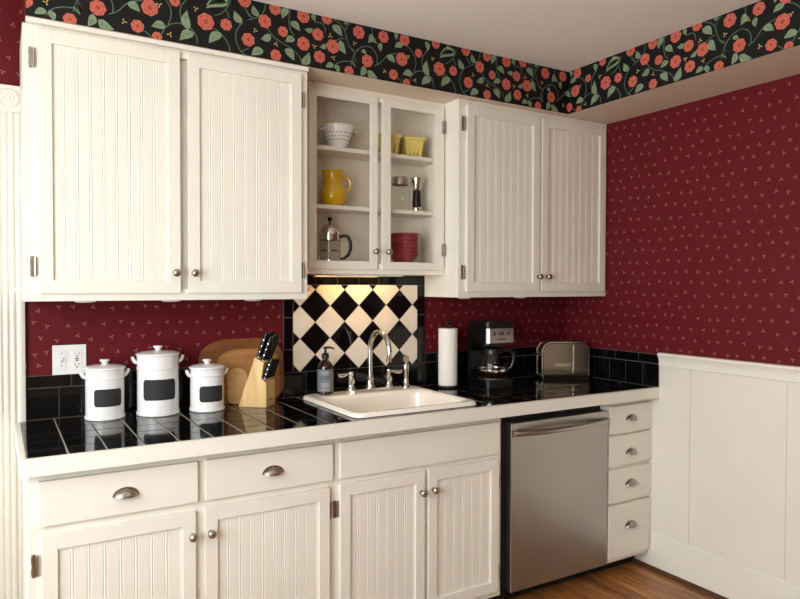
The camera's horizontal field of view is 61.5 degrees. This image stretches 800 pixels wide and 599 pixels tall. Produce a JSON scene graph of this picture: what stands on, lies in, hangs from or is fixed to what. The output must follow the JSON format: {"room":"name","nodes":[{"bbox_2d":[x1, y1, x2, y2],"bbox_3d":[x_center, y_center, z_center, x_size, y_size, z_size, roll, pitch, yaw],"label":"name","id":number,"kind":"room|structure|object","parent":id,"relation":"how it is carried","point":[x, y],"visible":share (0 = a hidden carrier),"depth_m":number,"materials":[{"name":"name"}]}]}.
{"room":"kitchen","nodes":[
{"label":"kitchen","id":0,"kind":"room"},
{"bbox_2d":[0,0,565,420],"bbox_3d":[-0.701,0.107,2.935,4.000,2.491,0.100,-1,1,-31],"label":"wall","id":1,"kind":"structure","parent":0,"point":[115,331],"depth_m":2.75,"materials":[{"name":"paper"}]},
{"bbox_2d":[0,84,25,598],"bbox_3d":[-1.411,0.296,2.433,0.098,2.129,0.037,-1,1,-31],"label":"trim","id":2,"kind":"structure","parent":1,"relation":"attached to","point":[12,306],"depth_m":2.43,"materials":[{"name":"paint"}]},
{"bbox_2d":[52,344,85,374],"bbox_3d":[-1.249,0.228,2.541,0.116,0.113,0.014,-1,1,-31],"label":"outlet plate","id":3,"kind":"object","parent":1,"relation":"attached to","point":[66,359],"visible":0.94,"depth_m":2.54,"materials":[{"name":"white plastic"}]},
{"bbox_2d":[56,351,66,368],"bbox_3d":[-1.272,0.228,2.526,0.034,0.068,0.009,-1,1,-31],"label":"switch","id":4,"kind":"object","parent":3,"relation":"attached to","point":[61,356],"depth_m":2.52,"materials":[{"name":"white plastic"}]},
{"bbox_2d":[72,350,81,367],"bbox_3d":[-1.228,0.227,2.555,0.034,0.068,0.004,-1,1,-31],"label":"outlet","id":5,"kind":"object","parent":3,"relation":"attached to","point":[76,354],"depth_m":2.55,"materials":[{"name":"white plastic"}]},
{"bbox_2d":[20,16,308,302],"bbox_3d":[-0.859,-0.456,2.539,0.992,0.927,0.334,-1,1,-31],"label":"upper cabinet","id":6,"kind":"object","parent":1,"relation":"attached to","point":[152,169],"visible":1,"depth_m":2.39,"materials":[{"name":"beige paint"}]},
{"bbox_2d":[11,285,22,291],"bbox_3d":[-1.298,-0.038,2.282,0.039,0.025,0.020,-1,1,-31],"label":"curtain holdback","id":7,"kind":"object","parent":6,"relation":"attached to","point":[12,287],"visible":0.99,"depth_m":2.28,"materials":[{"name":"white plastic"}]},
{"bbox_2d":[74,301,95,302],"bbox_3d":[-1.094,0.008,2.335,0.070,0.008,0.049,-1,1,-31],"label":"light","id":8,"kind":"object","parent":6,"relation":"attached to","point":[74,301],"depth_m":2.32,"materials":[{"name":"white plastic"}]},
{"bbox_2d":[161,300,180,301],"bbox_3d":[-0.846,0.005,2.484,0.070,0.008,0.049,-1,1,-31],"label":"light","id":9,"kind":"object","parent":6,"relation":"attached to","point":[161,300],"depth_m":2.46,"materials":[{"name":"white plastic"}]},
{"bbox_2d":[26,275,658,420],"bbox_3d":[-0.046,0.165,2.895,2.719,0.548,0.642,-1,1,-31],"label":"tile backsplash","id":10,"kind":"structure","parent":1,"relation":"attached to","point":[342,313],"depth_m":3.16,"materials":[{"name":"tile"}]},
{"bbox_2d":[307,80,445,276],"bbox_3d":[-0.149,-0.516,3.061,0.760,0.824,0.222,-1,1,-31],"label":"upper cabinet","id":11,"kind":"object","parent":1,"relation":"attached to","point":[373,209],"visible":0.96,"depth_m":3.11,"materials":[{"name":"paint"}]},
{"bbox_2d":[319,217,351,260],"bbox_3d":[-0.292,-0.267,3.010,0.146,0.204,0.096,-1,1,-31],"label":"press","id":12,"kind":"object","parent":11,"relation":"on","point":[329,232],"visible":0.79,"depth_m":2.97,"materials":[{"name":"silver glass"}]},
{"bbox_2d":[320,169,351,205],"bbox_3d":[-0.294,-0.494,3.000,0.128,0.159,0.120,1,1,23],"label":"pitcher","id":13,"kind":"object","parent":11,"relation":"on","point":[333,191],"visible":0.88,"depth_m":2.96,"materials":[{"name":"yellow ceramic"}]},
{"bbox_2d":[317,123,357,147],"bbox_3d":[-0.278,-0.721,3.008,0.152,0.105,0.152,0,1,14],"label":"colander","id":14,"kind":"object","parent":11,"relation":"on","point":[335,134],"visible":0.87,"depth_m":2.96,"materials":[{"name":"white ceramic"}]},
{"bbox_2d":[330,274,402,276],"bbox_3d":[-0.147,-0.108,3.048,0.350,0.010,0.066,-1,1,-31],"label":"light","id":15,"kind":"object","parent":11,"relation":"attached to","point":[367,275],"depth_m":3.02,"materials":[{"name":"white plastic"}]},
{"bbox_2d":[317,204,432,217],"bbox_3d":[-0.165,-0.406,3.088,0.726,0.018,0.146,-1,1,-31],"label":"shelf","id":16,"kind":"object","parent":11,"relation":"attached to","point":[323,210],"depth_m":3.10,"materials":[{"name":"beige paint"}]},
{"bbox_2d":[317,144,432,166],"bbox_3d":[-0.164,-0.660,3.083,0.726,0.018,0.146,-1,1,-31],"label":"shelf","id":17,"kind":"object","parent":11,"relation":"attached to","point":[324,153],"depth_m":3.10,"materials":[{"name":"beige paint"}]},
{"bbox_2d":[378,133,401,153],"bbox_3d":[-0.057,-0.718,3.146,0.110,0.094,0.110,0,1,-17],"label":"basket","id":18,"kind":"object","parent":11,"relation":"on","point":[395,138],"visible":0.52,"depth_m":3.11,"materials":[{"name":"yellow ceramic"}]},
{"bbox_2d":[391,176,409,189],"bbox_3d":[0.000,-0.498,3.183,0.096,0.161,0.096,-1,1,-31],"label":"storage jar","id":19,"kind":"object","parent":11,"relation":"on","point":[397,180],"visible":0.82,"depth_m":3.15,"materials":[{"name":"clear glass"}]},
{"bbox_2d":[391,252,418,261],"bbox_3d":[0.017,-0.194,3.198,0.149,0.052,0.149,-1,1,-31],"label":"bowl","id":20,"kind":"object","parent":11,"relation":"in","point":[400,256],"visible":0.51,"depth_m":3.15,"materials":[{"name":"red ceramic"}]},
{"bbox_2d":[392,248,418,252],"bbox_3d":[0.019,-0.213,3.199,0.149,0.052,0.149,-1,1,-31],"label":"bowl","id":21,"kind":"object","parent":20,"relation":"on","point":[402,249],"visible":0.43,"depth_m":3.14,"materials":[{"name":"red ceramic"}]},
{"bbox_2d":[391,244,418,248],"bbox_3d":[0.017,-0.231,3.197,0.149,0.052,0.149,-1,1,-31],"label":"bowl","id":22,"kind":"object","parent":21,"relation":"on","point":[401,246],"visible":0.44,"depth_m":3.14,"materials":[{"name":"red ceramic"}]},
{"bbox_2d":[391,241,418,244],"bbox_3d":[0.019,-0.250,3.198,0.149,0.052,0.149,-1,1,-31],"label":"bowl","id":23,"kind":"object","parent":22,"relation":"on","point":[392,242],"visible":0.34,"depth_m":3.14,"materials":[{"name":"red ceramic"}]},
{"bbox_2d":[391,237,418,240],"bbox_3d":[0.017,-0.268,3.196,0.149,0.052,0.149,-1,1,-31],"label":"bowl","id":24,"kind":"object","parent":23,"relation":"on","point":[392,238],"visible":0.39,"depth_m":3.13,"materials":[{"name":"red ceramic"}]},
{"bbox_2d":[391,233,418,236],"bbox_3d":[0.019,-0.287,3.197,0.149,0.052,0.149,-1,1,-31],"label":"bowl","id":25,"kind":"object","parent":24,"relation":"on","point":[392,234],"visible":0.43,"depth_m":3.14,"materials":[{"name":"red ceramic"}]},
{"bbox_2d":[399,136,425,156],"bbox_3d":[0.055,-0.719,3.213,0.110,0.094,0.110,0,1,-17],"label":"basket","id":26,"kind":"object","parent":11,"relation":"on","point":[412,146],"visible":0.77,"depth_m":3.17,"materials":[{"name":"yellow ceramic"}]},
{"bbox_2d":[410,177,422,210],"bbox_3d":[0.081,-0.503,3.232,0.064,0.169,0.064,-1,1,-31],"label":"pepper mill","id":27,"kind":"object","parent":11,"relation":"on","point":[416,182],"visible":0.84,"depth_m":3.21,"materials":[{"name":"silver metal"}]},
{"bbox_2d":[424,98,606,298],"bbox_3d":[0.625,-0.471,3.459,0.975,0.926,0.338,-1,1,-31],"label":"upper cabinet","id":28,"kind":"object","parent":1,"relation":"attached to","point":[525,190],"visible":0.99,"depth_m":3.29,"materials":[{"name":"beige paint"}]},
{"bbox_2d":[253,0,760,71],"bbox_3d":[0.664,-1.118,0.635,4.000,0.060,5.400,-1,1,-31],"label":"ceiling","id":29,"kind":"structure","parent":0,"point":[564,35],"depth_m":2.73,"materials":[{"name":"paint"}]},
{"bbox_2d":[508,562,714,598],"bbox_3d":[0.658,1.432,0.688,4.000,0.060,5.400,-1,1,-31],"label":"floor","id":30,"kind":"structure","parent":0,"point":[630,580],"depth_m":3.15,"materials":[{"name":"brown wood"}]},
{"bbox_2d":[22,439,333,598],"bbox_3d":[-0.797,0.931,2.449,0.992,0.861,0.604,-1,1,-31],"label":"base cabinet","id":31,"kind":"object","parent":30,"relation":"on","point":[255,523],"visible":1,"depth_m":2.20,"materials":[{"name":"beige paint"}]},
{"bbox_2d":[15,376,658,478],"bbox_3d":[-0.063,0.466,2.890,2.756,0.052,0.643,-1,1,-31],"label":"countertop","id":32,"kind":"structure","parent":31,"relation":"on","point":[45,447],"depth_m":2.42,"materials":[{"name":"black tile"}]},
{"bbox_2d":[79,359,129,420],"bbox_3d":[-1.111,0.334,2.530,0.147,0.222,0.147,0,1,14],"label":"canister","id":33,"kind":"object","parent":32,"relation":"on","point":[104,382],"visible":1,"depth_m":2.47,"materials":[{"name":"white ceramic"}]},
{"bbox_2d":[131,345,183,416],"bbox_3d":[-0.943,0.311,2.619,0.165,0.266,0.165,0,1,14],"label":"canister","id":34,"kind":"object","parent":32,"relation":"on","point":[157,369],"visible":1,"depth_m":2.55,"materials":[{"name":"white ceramic"}]},
{"bbox_2d":[185,358,227,412],"bbox_3d":[-0.775,0.340,2.700,0.142,0.206,0.142,0,1,15],"label":"canister","id":35,"kind":"object","parent":32,"relation":"on","point":[206,378],"visible":1,"depth_m":2.65,"materials":[{"name":"white ceramic"}]},
{"bbox_2d":[226,367,246,403],"bbox_3d":[-0.688,0.364,2.838,0.086,0.152,0.021,-1,1,-31],"label":"cutting board","id":36,"kind":"object","parent":32,"relation":"on","point":[236,377],"visible":0.75,"depth_m":2.83,"materials":[{"name":"brown wood"}]},
{"bbox_2d":[199,338,283,397],"bbox_3d":[-0.674,0.303,2.875,0.365,0.272,0.028,-1,1,-31],"label":"cutting board","id":37,"kind":"object","parent":32,"relation":"on","point":[214,350],"visible":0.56,"depth_m":2.85,"materials":[{"name":"brown wood"}]},
{"bbox_2d":[217,348,279,403],"bbox_3d":[-0.646,0.325,2.877,0.270,0.228,0.024,-1,1,-31],"label":"cutting board","id":38,"kind":"object","parent":32,"relation":"on","point":[242,358],"visible":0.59,"depth_m":2.86,"materials":[{"name":"brown wood"}]},
{"bbox_2d":[239,357,274,407],"bbox_3d":[-0.596,0.339,2.801,0.123,0.205,0.095,0,1,12],"label":"knife block","id":39,"kind":"object","parent":32,"relation":"on","point":[259,391],"visible":0.82,"depth_m":2.75,"materials":[{"name":"brown wood"}]},
{"bbox_2d":[257,333,267,357],"bbox_3d":[-0.564,0.188,2.757,0.052,0.105,0.019,0,1,12],"label":"knife","id":40,"kind":"object","parent":39,"relation":"in","point":[264,339],"visible":1,"depth_m":2.75,"materials":[{"name":"black plastic"}]},
{"bbox_2d":[261,330,271,356],"bbox_3d":[-0.557,0.184,2.784,0.054,0.113,0.019,0,1,12],"label":"knife","id":41,"kind":"object","parent":39,"relation":"in","point":[269,332],"visible":0.41,"depth_m":2.77,"materials":[{"name":"black plastic"}]},
{"bbox_2d":[261,337,272,360],"bbox_3d":[-0.545,0.202,2.751,0.050,0.102,0.019,0,1,12],"label":"knife","id":42,"kind":"object","parent":39,"relation":"in","point":[268,344],"visible":1,"depth_m":2.74,"materials":[{"name":"black plastic"}]},
{"bbox_2d":[263,358,272,378],"bbox_3d":[-0.540,0.284,2.752,0.046,0.087,0.015,0,1,12],"label":"knife","id":43,"kind":"object","parent":39,"relation":"in","point":[268,367],"visible":1,"depth_m":2.75,"materials":[{"name":"black plastic"}]},
{"bbox_2d":[266,335,274,360],"bbox_3d":[-0.539,0.199,2.773,0.052,0.107,0.019,0,1,12],"label":"knife","id":44,"kind":"object","parent":39,"relation":"in","point":[273,336],"visible":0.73,"depth_m":2.77,"materials":[{"name":"black plastic"}]},
{"bbox_2d":[267,359,274,378],"bbox_3d":[-0.537,0.285,2.769,0.045,0.085,0.015,0,1,12],"label":"knife","id":45,"kind":"object","parent":39,"relation":"in","point":[273,359],"visible":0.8,"depth_m":2.76,"materials":[{"name":"black plastic"}]},
{"bbox_2d":[269,358,275,377],"bbox_3d":[-0.534,0.285,2.787,0.045,0.083,0.015,0,1,12],"label":"knife","id":46,"kind":"object","parent":39,"relation":"in","point":[273,358],"visible":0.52,"depth_m":2.78,"materials":[{"name":"black plastic"}]},
{"bbox_2d":[268,334,277,359],"bbox_3d":[-0.533,0.197,2.796,0.054,0.111,0.019,0,1,12],"label":"knife","id":47,"kind":"object","parent":39,"relation":"in","point":[276,335],"visible":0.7,"depth_m":2.79,"materials":[{"name":"black plastic"}]},
{"bbox_2d":[271,335,279,358],"bbox_3d":[-0.529,0.199,2.820,0.052,0.105,0.019,0,1,12],"label":"knife","id":48,"kind":"object","parent":39,"relation":"in","point":[278,335],"visible":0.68,"depth_m":2.81,"materials":[{"name":"black plastic"}]},
{"bbox_2d":[303,386,476,417],"bbox_3d":[-0.053,0.515,2.901,0.590,0.184,0.542,-1,1,-31],"label":"sink","id":49,"kind":"object","parent":32,"relation":"in","point":[398,399],"visible":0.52,"depth_m":2.99,"materials":[{"name":"white ceramic"}]},
{"bbox_2d":[317,346,333,394],"bbox_3d":[-0.330,0.314,2.987,0.076,0.212,0.073,0,1,-6],"label":"soap bottle","id":50,"kind":"object","parent":49,"relation":"on","point":[325,369],"visible":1,"depth_m":2.96,"materials":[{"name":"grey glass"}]},
{"bbox_2d":[338,329,402,391],"bbox_3d":[-0.135,0.276,3.087,0.253,0.285,0.253,0,1,12],"label":"faucet","id":51,"kind":"object","parent":49,"relation":"on","point":[369,386],"visible":1,"depth_m":3.08,"materials":[{"name":"silver metal"}]},
{"bbox_2d":[401,355,409,387],"bbox_3d":[0.029,0.339,3.185,0.042,0.156,0.063,0,1,-4],"label":"sprayer","id":52,"kind":"object","parent":49,"relation":"on","point":[406,358],"visible":1,"depth_m":3.18,"materials":[{"name":"silver metal"}]},
{"bbox_2d":[435,321,459,388],"bbox_3d":[0.237,0.270,3.319,0.124,0.325,0.124,-1,1,-31],"label":"paper towel holder","id":53,"kind":"object","parent":32,"relation":"on","point":[447,323],"visible":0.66,"depth_m":3.28,"materials":[{"name":"black plastic"}]},
{"bbox_2d":[438,328,457,385],"bbox_3d":[0.237,0.282,3.320,0.095,0.279,0.094,-1,1,-31],"label":"paper towel roll","id":54,"kind":"object","parent":53,"relation":"on","point":[447,338],"visible":0.98,"depth_m":3.28,"materials":[{"name":"white paper"}]},
{"bbox_2d":[467,320,513,388],"bbox_3d":[0.456,0.269,3.369,0.176,0.325,0.179,-1,1,-31],"label":"coffee maker","id":55,"kind":"object","parent":32,"relation":"on","point":[482,333],"visible":0.92,"depth_m":3.32,"materials":[{"name":"black plastic"}]},
{"bbox_2d":[477,347,514,377],"bbox_3d":[0.466,0.313,3.357,0.169,0.146,0.158,-1,2,-43],"label":"coffee carafe","id":56,"kind":"object","parent":55,"relation":"on","point":[487,373],"visible":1,"depth_m":3.32,"materials":[{"name":"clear glass"}]},
{"bbox_2d":[534,340,589,378],"bbox_3d":[0.878,0.326,3.673,0.286,0.200,0.140,0,1,-2],"label":"toaster","id":57,"kind":"object","parent":32,"relation":"on","point":[555,359],"visible":1,"depth_m":3.61,"materials":[{"name":"silver metal"}]},
{"bbox_2d":[333,418,500,598],"bbox_3d":[-0.043,0.923,2.917,0.795,0.861,0.632,-1,1,-31],"label":"base cabinet","id":58,"kind":"object","parent":30,"relation":"on","point":[416,512],"visible":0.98,"depth_m":2.66,"materials":[{"name":"beige paint"}]},
{"bbox_2d":[488,405,609,598],"bbox_3d":[0.594,0.917,3.254,0.640,0.857,0.612,-1,1,-31],"label":"dishwasher","id":59,"kind":"object","parent":30,"relation":"on","point":[553,489],"visible":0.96,"depth_m":3.03,"materials":[{"name":"silver metal"}]},
{"bbox_2d":[591,399,651,572],"bbox_3d":[0.982,0.913,3.536,0.308,0.861,0.623,-1,1,-31],"label":"base cabinet","id":60,"kind":"object","parent":30,"relation":"on","point":[629,434],"visible":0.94,"depth_m":3.28,"materials":[{"name":"beige paint"}]},
{"bbox_2d":[566,74,799,386],"bbox_3d":[2.334,0.140,1.664,0.100,2.491,5.200,-1,1,-31],"label":"wall","id":61,"kind":"structure","parent":0,"point":[703,195],"depth_m":3.10,"materials":[{"name":"paper"}]},
{"bbox_2d":[22,0,799,123],"bbox_3d":[1.127,-0.988,0.915,2.721,0.211,5.200,-1,1,-31],"label":"soffit","id":62,"kind":"structure","parent":61,"relation":"attached to","point":[756,43],"depth_m":2.77,"materials":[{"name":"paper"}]},
{"bbox_2d":[631,530,799,598],"bbox_3d":[1.595,1.266,2.793,0.026,0.190,1.545,-1,1,-31],"label":"baseboard","id":63,"kind":"structure","parent":61,"relation":"attached to","point":[715,576],"depth_m":3.09,"materials":[{"name":"paint"}]},
{"bbox_2d":[648,352,799,585],"bbox_3d":[1.598,0.722,2.783,0.023,0.898,1.545,-1,1,-31],"label":"wainscoting","id":64,"kind":"structure","parent":61,"relation":"attached to","point":[725,459],"depth_m":3.00,"materials":[{"name":"paint"}]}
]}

